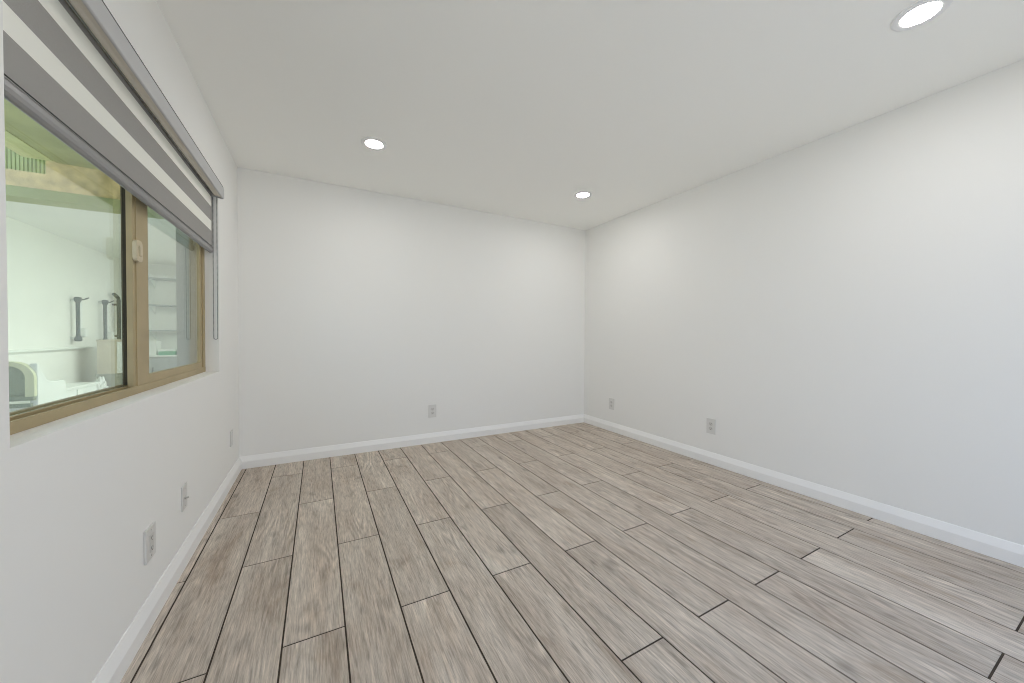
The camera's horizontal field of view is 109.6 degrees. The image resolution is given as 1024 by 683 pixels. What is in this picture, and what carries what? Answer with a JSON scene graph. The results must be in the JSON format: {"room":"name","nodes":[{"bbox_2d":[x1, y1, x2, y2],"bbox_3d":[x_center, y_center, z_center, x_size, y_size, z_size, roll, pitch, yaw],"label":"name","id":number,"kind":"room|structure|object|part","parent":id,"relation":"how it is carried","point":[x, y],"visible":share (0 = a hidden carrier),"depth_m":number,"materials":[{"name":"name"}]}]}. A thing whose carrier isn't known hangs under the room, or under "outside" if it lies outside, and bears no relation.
{"room":"empty room","nodes":[
{"label":"empty room","id":0,"kind":"room"},
{"bbox_2d":[5,160,119,198],"bbox_3d":[-4.340,-0.206,2.771,2.712,2.770,0.150,0,1,-28],"label":"wall","id":1,"kind":"structure","parent":0,"point":[59,177],"depth_m":3.01,"materials":[{"name":"beige paint"}]},
{"bbox_2d":[5,147,45,173],"bbox_3d":[-4.674,-1.718,2.535,1.912,0.703,0.040,0,1,-28],"label":"vent","id":2,"kind":"object","parent":1,"relation":"attached to","point":[13,160],"depth_m":2.91,"materials":[{"name":"green metal"}]},
{"bbox_2d":[6,185,165,219],"bbox_3d":[-4.061,-1.194,2.902,2.092,0.084,0.190,0,1,-28],"label":"trim","id":3,"kind":"structure","parent":1,"relation":"attached to","point":[13,193],"depth_m":3.01,"materials":[{"name":"green paint"}]},
{"bbox_2d":[6,216,121,382],"bbox_3d":[-6.358,-0.440,4.778,0.150,3.150,5.300,0,1,-28],"label":"wall","id":4,"kind":"structure","parent":0,"point":[46,270],"depth_m":5.11,"materials":[{"name":"white paint"}]},
{"bbox_2d":[8,346,93,352],"bbox_3d":[-5.916,0.122,4.174,0.055,0.026,3.800,0,1,-28],"label":"wall ledge","id":5,"kind":"object","parent":4,"relation":"attached to","point":[46,349],"visible":0.88,"depth_m":4.87,"materials":[{"name":"white paint"}]},
{"bbox_2d":[70,297,88,340],"bbox_3d":[-6.614,-0.348,5.541,0.118,0.689,0.330,0,1,-28],"label":"tube","id":6,"kind":"object","parent":4,"relation":"attached to","point":[81,332],"visible":1,"depth_m":5.44,"materials":[{"name":"grey"}]},
{"bbox_2d":[98,300,113,339],"bbox_3d":[-6.987,-0.348,6.237,0.118,0.754,0.330,0,1,-28],"label":"tube","id":7,"kind":"object","parent":4,"relation":"attached to","point":[106,334],"visible":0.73,"depth_m":6.13,"materials":[{"name":"grey"}]},
{"bbox_2d":[112,293,120,338],"bbox_3d":[-7.104,-0.429,6.455,0.118,0.867,0.235,0,1,-28],"label":"pipe","id":8,"kind":"object","parent":4,"relation":"attached to","point":[118,301],"visible":0.88,"depth_m":6.52,"materials":[{"name":"grey metal"}]},
{"bbox_2d":[6,201,175,265],"bbox_3d":[-4.002,-1.605,5.932,5.100,0.200,5.150,0,1,-28],"label":"ceiling","id":9,"kind":"structure","parent":0,"point":[99,231],"depth_m":4.74,"materials":[{"name":"white paint"}]},
{"bbox_2d":[0,0,238,682],"bbox_3d":[-1.491,-0.179,1.422,0.140,2.790,4.920,0,1,-28],"label":"wall","id":10,"kind":"structure","parent":0,"point":[80,492],"depth_m":1.15,"materials":[{"name":"white paint"}]},
{"bbox_2d":[4,98,98,169],"bbox_3d":[-1.955,-1.488,0.876,1.186,0.120,5.400,0,1,-28],"label":"soffit","id":11,"kind":"structure","parent":10,"relation":"attached to","point":[17,122],"depth_m":2.60,"materials":[{"name":"green paint"}]},
{"bbox_2d":[5,129,52,161],"bbox_3d":[-2.557,-1.485,0.536,0.181,0.123,5.370,0,1,-28],"label":"gutter","id":12,"kind":"object","parent":11,"relation":"attached to","point":[12,142],"visible":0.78,"depth_m":2.74,"materials":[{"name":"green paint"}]},
{"bbox_2d":[9,1,205,434],"bbox_3d":[-1.566,-0.393,1.504,0.083,1.204,1.815,0,1,-28],"label":"window","id":13,"kind":"structure","parent":10,"relation":"in","point":[137,378],"depth_m":1.45,"materials":[{"name":"brown wood"}]},
{"bbox_3d":[-1.359,-0.393,1.098,0.005,1.151,0.847,0,1,-28],"label":"glass pane","id":14,"kind":"part","parent":13,"relation":"part of","materials":[{"name":"clear glass"}]},
{"bbox_2d":[2,0,223,339],"bbox_3d":[-1.489,-0.493,1.542,0.088,0.993,1.812,0,1,-28],"label":"roller blind","id":15,"kind":"object","parent":13,"relation":"attached to","point":[56,73],"visible":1,"depth_m":1.13,"materials":[{"name":"grey fabric"}]},
{"bbox_3d":[-1.512,-0.574,1.527,0.026,0.040,1.784,0,1,-28],"label":"rail","id":16,"kind":"part","parent":15,"relation":"part of","materials":[{"name":"grey metal"}]},
{"bbox_3d":[-1.921,-0.475,2.336,0.025,0.927,0.004,0,1,-28],"label":"bead chain","id":17,"kind":"part","parent":15,"relation":"part of","materials":[{"name":"grey plastic"}]},
{"bbox_3d":[-1.735,-0.395,1.846,0.022,1.154,0.955,0,1,-28],"label":"sliding sash","id":18,"kind":"part","parent":13,"relation":"part of","materials":[{"name":"brown wood"}]},
{"bbox_2d":[143,521,155,564],"bbox_3d":[-1.377,0.765,1.374,0.011,0.124,0.088,0,1,-28],"label":"outlet","id":19,"kind":"object","parent":10,"relation":"attached to","point":[149,534],"visible":1,"depth_m":1.36,"materials":[{"name":"white plastic"}]},
{"bbox_2d":[150,532,153,552],"bbox_3d":[-1.374,0.765,1.375,0.004,0.066,0.033,0,1,-28],"label":"receptacle","id":20,"kind":"object","parent":19,"relation":"attached to","point":[151,533],"depth_m":1.38,"materials":[{"name":"grey plastic"}]},
{"bbox_2d":[92,457,241,682],"bbox_3d":[-1.267,1.021,1.179,0.019,0.100,4.000,0,1,-28],"label":"baseboard","id":21,"kind":"structure","parent":10,"relation":"attached to","point":[123,654],"depth_m":1.43,"materials":[{"name":"white paint"}]},
{"bbox_2d":[181,483,188,511],"bbox_3d":[-1.564,0.745,1.732,0.020,0.115,0.070,0,1,-28],"label":"cable jack plate","id":22,"kind":"object","parent":10,"relation":"attached to","point":[184,496],"visible":1,"depth_m":1.72,"materials":[{"name":"white plastic"}]},
{"bbox_2d":[230,430,232,446],"bbox_3d":[-2.071,0.715,2.665,0.007,0.115,0.070,0,1,-28],"label":"wall plate","id":23,"kind":"object","parent":10,"relation":"attached to","point":[231,431],"visible":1,"depth_m":2.65,"materials":[{"name":"white plastic"}]},
{"bbox_2d":[148,264,176,348],"bbox_3d":[-5.260,-0.490,8.287,5.100,3.150,0.150,0,1,-28],"label":"wall","id":24,"kind":"structure","parent":0,"point":[165,318],"depth_m":7.26,"materials":[{"name":"white paint"}]},
{"bbox_2d":[148,277,175,287],"bbox_3d":[-6.732,-1.147,7.219,1.000,0.182,0.320,0,1,-28],"label":"wall shelf","id":25,"kind":"object","parent":24,"relation":"attached to","point":[152,279],"visible":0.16,"depth_m":7.07,"materials":[{"name":"grey"}]},
{"bbox_2d":[148,274,175,278],"bbox_3d":[-6.748,-1.282,7.196,0.850,0.088,0.260,0,1,-28],"label":"folded cloth","id":26,"kind":"object","parent":25,"relation":"on","point":[149,275],"visible":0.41,"depth_m":7.02,"materials":[{"name":"white fabric"}]},
{"bbox_2d":[148,304,175,314],"bbox_3d":[-6.734,-0.627,7.227,1.000,0.182,0.320,0,1,-28],"label":"wall shelf","id":27,"kind":"object","parent":24,"relation":"attached to","point":[152,306],"visible":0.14,"depth_m":7.10,"materials":[{"name":"grey"}]},
{"bbox_2d":[149,330,176,338],"bbox_3d":[-6.737,-0.137,7.235,1.000,0.182,0.320,0,1,-28],"label":"wall shelf","id":28,"kind":"object","parent":24,"relation":"attached to","point":[153,332],"visible":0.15,"depth_m":7.07,"materials":[{"name":"grey wood"}]},
{"bbox_2d":[176,228,189,366],"bbox_3d":[-2.947,-0.211,3.517,0.448,2.770,0.150,0,1,-28],"label":"wall pier","id":29,"kind":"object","parent":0,"point":[182,240],"visible":0.07,"depth_m":3.36,"materials":[{"name":"grey paint"}]},
{"bbox_2d":[237,167,585,456],"bbox_3d":[-0.672,-0.113,3.813,3.562,2.590,0.120,0,1,-28],"label":"wall","id":30,"kind":"structure","parent":0,"point":[360,312],"depth_m":3.49,"materials":[{"name":"white paint"}]},
{"bbox_2d":[240,414,583,468],"bbox_3d":[-0.645,0.983,3.769,3.562,0.100,0.019,0,1,-28],"label":"baseboard","id":31,"kind":"structure","parent":30,"relation":"attached to","point":[260,460],"depth_m":3.50,"materials":[{"name":"white paint"}]},
{"bbox_2d":[429,404,435,417],"bbox_3d":[-0.811,0.709,3.682,0.080,0.130,0.008,0,1,-28],"label":"duplex outlet","id":32,"kind":"object","parent":30,"relation":"attached to","point":[432,408],"visible":1,"depth_m":3.68,"materials":[{"name":"white plastic"}]},
{"bbox_2d":[120,422,1023,682],"bbox_3d":[0.294,1.141,2.017,3.562,0.150,4.000,0,1,-28],"label":"floor","id":33,"kind":"structure","parent":0,"point":[582,552],"depth_m":1.60,"materials":[{"name":"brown wood"}]},
{"bbox_2d":[157,0,1023,229],"bbox_3d":[0.361,-1.474,2.004,3.682,0.200,4.240,0,1,-28],"label":"ceiling","id":34,"kind":"structure","parent":0,"point":[512,108],"depth_m":1.92,"materials":[{"name":"white paint"}]},
{"bbox_2d":[361,137,386,149],"bbox_3d":[-0.968,-1.387,2.535,0.173,0.006,0.173,0,1,-28],"label":"recessed light","id":35,"kind":"object","parent":34,"relation":"in","point":[372,143],"visible":1,"depth_m":2.52,"materials":[{"name":"white plastic"}]},
{"bbox_2d":[574,191,591,198],"bbox_3d":[0.674,-1.392,3.430,0.173,0.006,0.173,0,1,-28],"label":"recessed light","id":36,"kind":"object","parent":34,"relation":"in","point":[582,194],"visible":1,"depth_m":3.41,"materials":[{"name":"grey plastic"}]},
{"bbox_2d":[890,0,952,31],"bbox_3d":[1.690,-1.355,1.495,0.173,0.006,0.173,0,1,-28],"label":"recessed light","id":37,"kind":"object","parent":34,"relation":"in","point":[922,12],"visible":1,"depth_m":1.49,"materials":[{"name":"grey"}]},
{"bbox_2d":[584,59,1023,545],"bbox_3d":[1.924,-0.084,2.867,0.120,2.590,4.240,0,1,-28],"label":"wall","id":38,"kind":"structure","parent":0,"point":[845,307],"depth_m":2.30,"materials":[{"name":"white paint"}]},
{"bbox_2d":[609,398,613,409],"bbox_3d":[1.152,0.721,4.176,0.008,0.130,0.080,0,1,-28],"label":"duplex outlet","id":39,"kind":"object","parent":38,"relation":"attached to","point":[611,400],"visible":1,"depth_m":4.17,"materials":[{"name":"white plastic"}]},
{"bbox_2d":[706,418,715,434],"bbox_3d":[1.719,0.732,3.119,0.008,0.130,0.080,0,1,-28],"label":"duplex outlet","id":40,"kind":"object","parent":38,"relation":"attached to","point":[710,423],"visible":1,"depth_m":3.11,"materials":[{"name":"white plastic"}]},
{"bbox_2d":[584,414,1023,567],"bbox_3d":[1.856,1.012,2.852,0.019,0.100,4.000,0,1,-28],"label":"baseboard","id":41,"kind":"structure","parent":38,"relation":"attached to","point":[1004,550],"depth_m":2.29,"materials":[{"name":"white paint"}]},
{"bbox_3d":[-4.084,1.229,5.942,5.250,0.200,5.450,0,1,-28],"label":"floor","id":42,"kind":"structure","parent":0,"visible":0},
{"bbox_2d":[9,361,65,411],"bbox_3d":[-5.286,0.679,3.853,0.504,0.955,0.520,0,1,-28],"label":"armchair","id":43,"kind":"object","parent":42,"relation":"on","point":[28,386],"visible":0.53,"depth_m":3.73,"materials":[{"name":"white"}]},
{"bbox_3d":[-5.293,0.706,3.866,0.400,0.080,0.450,0,1,-28],"label":"seat","id":44,"kind":"part","parent":43,"relation":"part of","materials":[{"name":"white paint"}]},
{"bbox_3d":[-5.177,0.620,3.649,0.480,0.120,0.060,0,1,-28],"label":"rail","id":45,"kind":"part","parent":43,"relation":"part of","materials":[{"name":"grey"}]},
{"bbox_3d":[-5.178,0.388,3.650,0.492,0.365,0.070,0,1,-28],"label":"frame","id":46,"kind":"part","parent":43,"relation":"part of","materials":[{"name":"yellow"}]},
{"bbox_3d":[-5.099,0.475,3.972,0.060,0.500,0.480,0,1,-28],"label":"panel","id":47,"kind":"part","parent":43,"relation":"part of","materials":[{"name":"white paint"}]},
{"bbox_2d":[11,382,98,401],"bbox_3d":[-5.837,0.862,4.543,0.480,0.560,1.110,0,1,-28],"label":"worktable","id":48,"kind":"object","parent":42,"relation":"on","point":[72,389],"visible":0.24,"depth_m":4.79,"materials":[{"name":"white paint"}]},
{"bbox_3d":[-5.507,0.682,4.415,0.014,0.104,0.440,0,1,-28],"label":"drawer","id":49,"kind":"part","parent":48,"relation":"part of","materials":[{"name":"white paint"}]},
{"bbox_3d":[-5.762,0.673,4.891,0.014,0.104,0.440,0,1,-28],"label":"drawer","id":50,"kind":"part","parent":48,"relation":"part of","materials":[{"name":"white paint"}]},
{"bbox_2d":[94,376,108,389],"bbox_3d":[-6.292,0.827,5.500,0.206,0.604,0.181,0,1,-28],"label":"cloth bundle","id":51,"kind":"object","parent":42,"relation":"on","point":[102,384],"visible":0.2,"depth_m":5.50,"materials":[{"name":"white fabric"}]},
{"bbox_2d":[95,373,122,386],"bbox_3d":[-6.357,0.808,5.885,0.420,0.620,0.510,0,1,-28],"label":"tub","id":52,"kind":"object","parent":42,"relation":"on","point":[114,379],"visible":0.19,"depth_m":5.66,"materials":[{"name":"grey plastic"}]},
{"bbox_2d":[96,339,121,373],"bbox_3d":[-6.349,0.233,5.877,0.404,0.530,0.514,0,1,-28],"label":"storage box","id":53,"kind":"object","parent":52,"relation":"on","point":[109,351],"visible":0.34,"depth_m":5.63,"materials":[{"name":"yellow cardboard"}]},
{"bbox_3d":[-6.348,-0.017,5.874,0.404,0.030,0.510,0,1,-28],"label":"lid","id":54,"kind":"part","parent":53,"relation":"part of","materials":[{"name":"white plastic"}]},
{"bbox_3d":[-6.356,0.510,5.880,0.420,0.025,0.510,0,1,-28],"label":"lid","id":55,"kind":"part","parent":52,"relation":"part of","materials":[{"name":"grey plastic"}]},
{"bbox_2d":[149,355,176,372],"bbox_3d":[-6.699,0.676,7.146,0.960,0.840,0.530,0,1,-28],"label":"base cabinet","id":56,"kind":"object","parent":42,"relation":"on","point":[156,362],"visible":0.16,"depth_m":6.88,"materials":[{"name":"grey wood"}]},
{"bbox_2d":[149,341,161,354],"bbox_3d":[-6.940,0.121,6.938,0.228,0.274,0.268,0,1,-28],"label":"carton","id":57,"kind":"object","parent":56,"relation":"on","point":[154,346],"visible":0.46,"depth_m":6.87,"materials":[{"name":"white cardboard"}]},
{"bbox_3d":[-6.940,0.024,6.937,0.228,0.080,0.268,0,1,-28],"label":"lid","id":58,"kind":"part","parent":57,"relation":"part of","materials":[{"name":"white paint"}]},
{"bbox_3d":[-6.789,0.685,6.829,0.430,0.730,0.015,0,1,-28],"label":"door","id":59,"kind":"part","parent":56,"relation":"part of","materials":[{"name":"grey"}]},
{"bbox_2d":[158,349,176,354],"bbox_3d":[-6.689,0.205,7.041,0.248,0.104,0.248,0,1,-28],"label":"carton","id":60,"kind":"object","parent":56,"relation":"on","point":[161,351],"visible":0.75,"depth_m":6.95,"materials":[{"name":"green cardboard"}]},
{"bbox_3d":[-6.689,0.169,7.040,0.248,0.032,0.248,0,1,-28],"label":"lid","id":61,"kind":"part","parent":60,"relation":"part of","materials":[{"name":"white cardboard"}]},
{"bbox_3d":[-6.384,0.684,7.046,0.430,0.730,0.015,0,1,-28],"label":"door","id":62,"kind":"part","parent":56,"relation":"part of","materials":[{"name":"grey wood"}]}
]}

